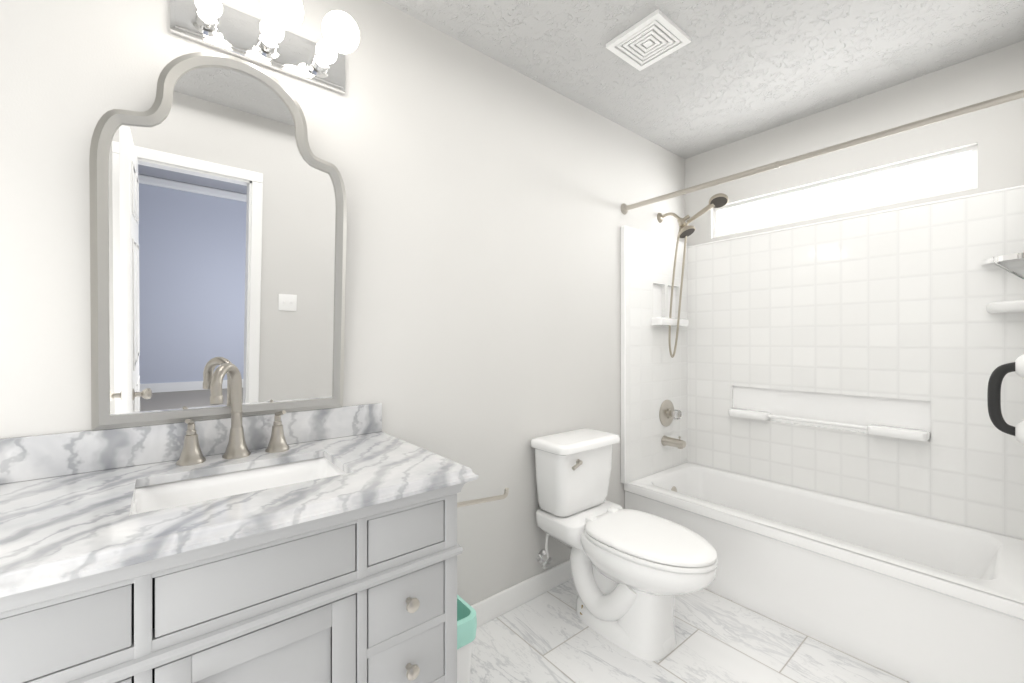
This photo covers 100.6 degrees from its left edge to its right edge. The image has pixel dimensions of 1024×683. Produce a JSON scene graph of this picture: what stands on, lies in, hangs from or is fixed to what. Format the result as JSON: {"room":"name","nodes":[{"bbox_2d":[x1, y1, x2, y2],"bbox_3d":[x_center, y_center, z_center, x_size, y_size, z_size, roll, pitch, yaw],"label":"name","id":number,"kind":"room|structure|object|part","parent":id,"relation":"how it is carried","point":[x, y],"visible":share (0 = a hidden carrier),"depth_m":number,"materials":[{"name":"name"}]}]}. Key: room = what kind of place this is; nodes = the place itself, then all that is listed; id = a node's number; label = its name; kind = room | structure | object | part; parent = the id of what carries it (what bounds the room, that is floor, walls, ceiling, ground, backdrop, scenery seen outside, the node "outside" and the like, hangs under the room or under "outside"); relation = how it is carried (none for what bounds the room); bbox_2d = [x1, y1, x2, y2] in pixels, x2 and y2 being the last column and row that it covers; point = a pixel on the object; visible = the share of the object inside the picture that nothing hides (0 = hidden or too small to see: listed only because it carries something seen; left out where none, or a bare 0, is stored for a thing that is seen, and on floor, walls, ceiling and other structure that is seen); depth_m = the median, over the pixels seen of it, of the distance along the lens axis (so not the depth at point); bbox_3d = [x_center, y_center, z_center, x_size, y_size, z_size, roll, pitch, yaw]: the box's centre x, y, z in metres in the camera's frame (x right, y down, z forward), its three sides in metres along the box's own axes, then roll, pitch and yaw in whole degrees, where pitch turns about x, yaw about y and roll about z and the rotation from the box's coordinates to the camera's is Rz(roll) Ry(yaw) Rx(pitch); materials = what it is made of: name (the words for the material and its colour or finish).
{"room":"bathroom","nodes":[
{"label":"bathroom","id":0,"kind":"room"},
{"bbox_2d":[0,0,684,605],"bbox_3d":[-0.418,-0.015,1.676,4.310,2.460,0.120,0,0,-39],"label":"wall","id":1,"kind":"structure","parent":0,"point":[486,196],"depth_m":1.67,"materials":[{"name":"paint"}]},
{"bbox_2d":[0,403,381,482],"bbox_3d":[-1.182,0.274,0.960,1.830,0.102,0.020,0,0,-39],"label":"backsplash","id":2,"kind":"structure","parent":1,"relation":"attached to","point":[68,453],"depth_m":1.10,"materials":[{"name":"white stone"}]},
{"bbox_2d":[89,52,346,430],"bbox_3d":[-0.792,-0.290,1.229,0.610,1.024,0.088,0,0,-39],"label":"mirror","id":3,"kind":"object","parent":1,"relation":"attached to","point":[218,215],"visible":1,"depth_m":1.19,"materials":[{"name":"grey mirror"}]},
{"bbox_2d":[170,0,344,93],"bbox_3d":[-0.717,-0.915,1.265,0.469,0.130,0.139,0,0,-39],"label":"vanity light fixture","id":4,"kind":"object","parent":1,"relation":"attached to","point":[270,42],"visible":1,"depth_m":1.27,"materials":[{"name":"silver metal"}]},
{"bbox_2d":[471,559,571,626],"bbox_3d":[0.079,1.165,1.996,1.475,0.100,0.013,0,0,-39],"label":"baseboard","id":5,"kind":"structure","parent":1,"relation":"attached to","point":[492,607],"depth_m":1.95,"materials":[{"name":"white wood"}]},
{"bbox_2d":[621,226,688,483],"bbox_3d":[0.931,0.075,2.622,0.698,1.477,0.119,0,0,-39],"label":"tiled wall","id":6,"kind":"structure","parent":1,"relation":"attached to","point":[653,375],"depth_m":2.59,"materials":[{"name":"white plastic"}]},
{"bbox_3d":[1.011,0.455,2.668,0.170,0.170,0.088,0,0,-39],"label":"shower valve trim mount","id":7,"kind":"part","parent":6,"relation":"part of","materials":[{"name":"silver metal"}]},
{"bbox_2d":[661,435,685,448],"bbox_3d":[1.003,0.620,2.631,0.064,0.075,0.136,0,0,-39],"label":"tub spout","id":8,"kind":"object","parent":6,"relation":"attached to","point":[672,442],"visible":1,"depth_m":2.61,"materials":[{"name":"silver metal"}]},
{"bbox_3d":[1.026,0.455,2.650,0.062,0.059,0.041,0,0,-39],"label":"shower valve knob mount","id":9,"kind":"part","parent":6,"relation":"part of","materials":[{"name":"clear plastic"}]},
{"bbox_2d":[657,193,728,357],"bbox_3d":[1.075,-0.373,2.555,0.411,0.947,0.113,0,0,41],"label":"shower head","id":10,"kind":"object","parent":1,"relation":"attached to","point":[719,200],"visible":1,"depth_m":2.60},
{"bbox_2d":[621,90,1023,214],"bbox_3d":[1.132,-0.770,1.879,0.064,0.064,1.524,0,0,-39],"label":"shower curtain rod","id":11,"kind":"object","parent":1,"relation":"attached to","point":[625,208],"visible":1,"depth_m":1.67,"materials":[{"name":"silver metal"}]},
{"bbox_2d":[470,578,910,682],"bbox_3d":[0.212,1.255,0.887,4.050,0.080,1.900,0,0,-39],"label":"floor","id":12,"kind":"structure","parent":0,"point":[550,636],"depth_m":1.66,"materials":[{"name":"tile"}]},
{"bbox_2d":[0,475,508,682],"bbox_3d":[-0.927,0.785,0.794,2.010,0.861,0.598,0,0,-39],"label":"bathroom vanity","id":13,"kind":"object","parent":12,"relation":"on","point":[313,546],"depth_m":0.82,"materials":[{"name":"grey paint"}]},
{"bbox_2d":[0,431,475,586],"bbox_3d":[-0.999,0.340,0.735,1.868,0.030,0.600,0,0,-39],"label":"countertop","id":14,"kind":"structure","parent":13,"relation":"on","point":[57,524],"depth_m":0.87,"materials":[{"name":"white stone"}]},
{"bbox_2d":[176,363,291,466],"bbox_3d":[-0.761,0.191,1.182,0.270,0.268,0.131,0,0,-39],"label":"faucet","id":15,"kind":"object","parent":14,"relation":"on","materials":[{"name":"silver metal"}]},
{"bbox_2d":[140,455,339,510],"bbox_3d":[-0.639,0.421,1.032,0.450,0.156,0.300,0,0,-39],"label":"sink","id":16,"kind":"object","parent":14,"relation":"in","point":[200,486],"depth_m":1.12,"materials":[{"name":"white ceramic"}]},
{"bbox_2d":[457,595,476,682],"bbox_3d":[-0.264,1.074,1.466,0.236,0.282,0.216,0,0,-39],"label":"trash bin","id":17,"kind":"object","parent":12,"relation":"on","point":[466,623],"visible":0.29,"depth_m":1.43,"materials":[{"name":"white plastic"}]},
{"bbox_2d":[531,428,717,660],"bbox_3d":[0.475,0.834,1.822,0.420,0.763,0.783,0,0,-39],"label":"toilet","id":18,"kind":"object","parent":12,"relation":"on","point":[633,572],"visible":1,"depth_m":1.75,"materials":[{"name":"white ceramic"}]},
{"bbox_3d":[0.301,0.641,2.036,0.388,0.297,0.198,0,0,-39],"label":"tank","id":19,"kind":"part","parent":18,"relation":"part of","materials":[{"name":"white ceramic"}]},
{"bbox_3d":[0.306,0.472,2.029,0.420,0.040,0.238,0,0,-39],"label":"tank lid","id":20,"kind":"part","parent":18,"relation":"part of","materials":[{"name":"white ceramic"}]},
{"bbox_3d":[0.287,0.545,1.883,0.070,0.036,0.034,0,0,-39],"label":"lever","id":21,"kind":"part","parent":18,"relation":"part of","materials":[{"name":"silver metal"}]},
{"bbox_3d":[0.558,0.794,1.720,0.372,0.050,0.521,0,0,-39],"label":"seat","id":22,"kind":"part","parent":18,"relation":"part of","materials":[{"name":"white plastic"}]},
{"bbox_2d":[624,462,1023,682],"bbox_3d":[1.395,1.015,2.093,0.687,0.400,1.519,0,0,-39],"label":"bathtub","id":23,"kind":"object","parent":12,"relation":"on","point":[912,598],"visible":0.79,"depth_m":1.76,"materials":[{"name":"white ceramic"}]},
{"bbox_2d":[382,0,1023,158],"bbox_3d":[0.220,-1.295,0.893,4.310,0.100,2.140,0,0,-39],"label":"ceiling","id":24,"kind":"structure","parent":0,"point":[732,71],"depth_m":1.82,"materials":[{"name":"white paint"}]},
{"bbox_2d":[606,9,690,70],"bbox_3d":[0.564,-1.237,1.761,0.244,0.016,0.244,0,0,-39],"label":"ceiling vent","id":25,"kind":"object","parent":24,"relation":"in","point":[652,38],"visible":1,"depth_m":1.75,"materials":[{"name":"white plastic"}]},
{"bbox_2d":[685,40,1023,247],"bbox_3d":[1.874,-0.015,2.164,0.140,2.460,2.020,0,0,-39],"label":"wall","id":26,"kind":"structure","parent":0,"point":[995,133],"depth_m":2.09,"materials":[{"name":"paint"}]},
{"bbox_2d":[714,145,977,237],"bbox_3d":[1.707,-0.770,2.345,0.040,0.200,1.170,0,0,-39],"label":"window frame","id":27,"kind":"structure","parent":26,"relation":"in","point":[973,150],"depth_m":2.19,"materials":[{"name":"white"}]},
{"bbox_2d":[721,154,971,234],"bbox_3d":[1.776,-0.770,2.401,0.006,0.320,1.290,0,0,-39],"label":"window","id":28,"kind":"structure","parent":26,"relation":"in","point":[950,174],"depth_m":2.29,"materials":[{"name":"white glass"}]},
{"bbox_2d":[687,185,1023,539],"bbox_3d":[1.657,0.086,2.300,0.024,1.457,1.475,0,0,-39],"label":"tile surround","id":29,"kind":"object","parent":26,"relation":"attached to","point":[884,317],"visible":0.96,"depth_m":2.12,"materials":[{"name":"white tile"}]},
{"bbox_2d":[728,408,929,440],"bbox_3d":[1.627,0.432,2.282,0.088,0.041,0.883,0,0,-39],"label":"towel bar","id":30,"kind":"object","parent":29,"relation":"attached to","point":[900,432],"visible":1,"depth_m":2.11,"materials":[{"name":"white plastic"}]},
{"bbox_2d":[982,252,1023,279],"bbox_3d":[2.015,-0.299,1.734,0.140,0.096,0.140,0,0,-39],"label":"shelf","id":31,"kind":"object","parent":29,"relation":"attached to","point":[1015,257],"visible":1,"depth_m":1.74,"materials":[{"name":"white plastic"}]},
{"bbox_2d":[987,300,1023,312],"bbox_3d":[2.025,-0.141,1.733,0.125,0.043,0.125,0,0,-39],"label":"shelf","id":32,"kind":"object","parent":29,"relation":"attached to","point":[1007,306],"visible":0.98,"depth_m":1.71,"materials":[{"name":"white plastic"}]},
{"bbox_3d":[2.011,-0.015,1.292,0.750,2.460,0.495,0,0,-39],"label":"wall","id":33,"kind":"structure","parent":0,"visible":0},
{"bbox_3d":[1.856,0.076,1.501,0.683,1.477,0.024,0,0,-39],"label":"tile surround","id":34,"kind":"object","parent":33,"relation":"attached to","visible":0},
{"bbox_2d":[987,354,1023,444],"bbox_3d":[1.825,0.210,1.559,0.100,0.340,0.108,0,0,-39],"label":"grab bar","id":35,"kind":"object","parent":34,"relation":"attached to","point":[998,374],"visible":1,"depth_m":1.57,"materials":[{"name":"black plastic"}]}
]}

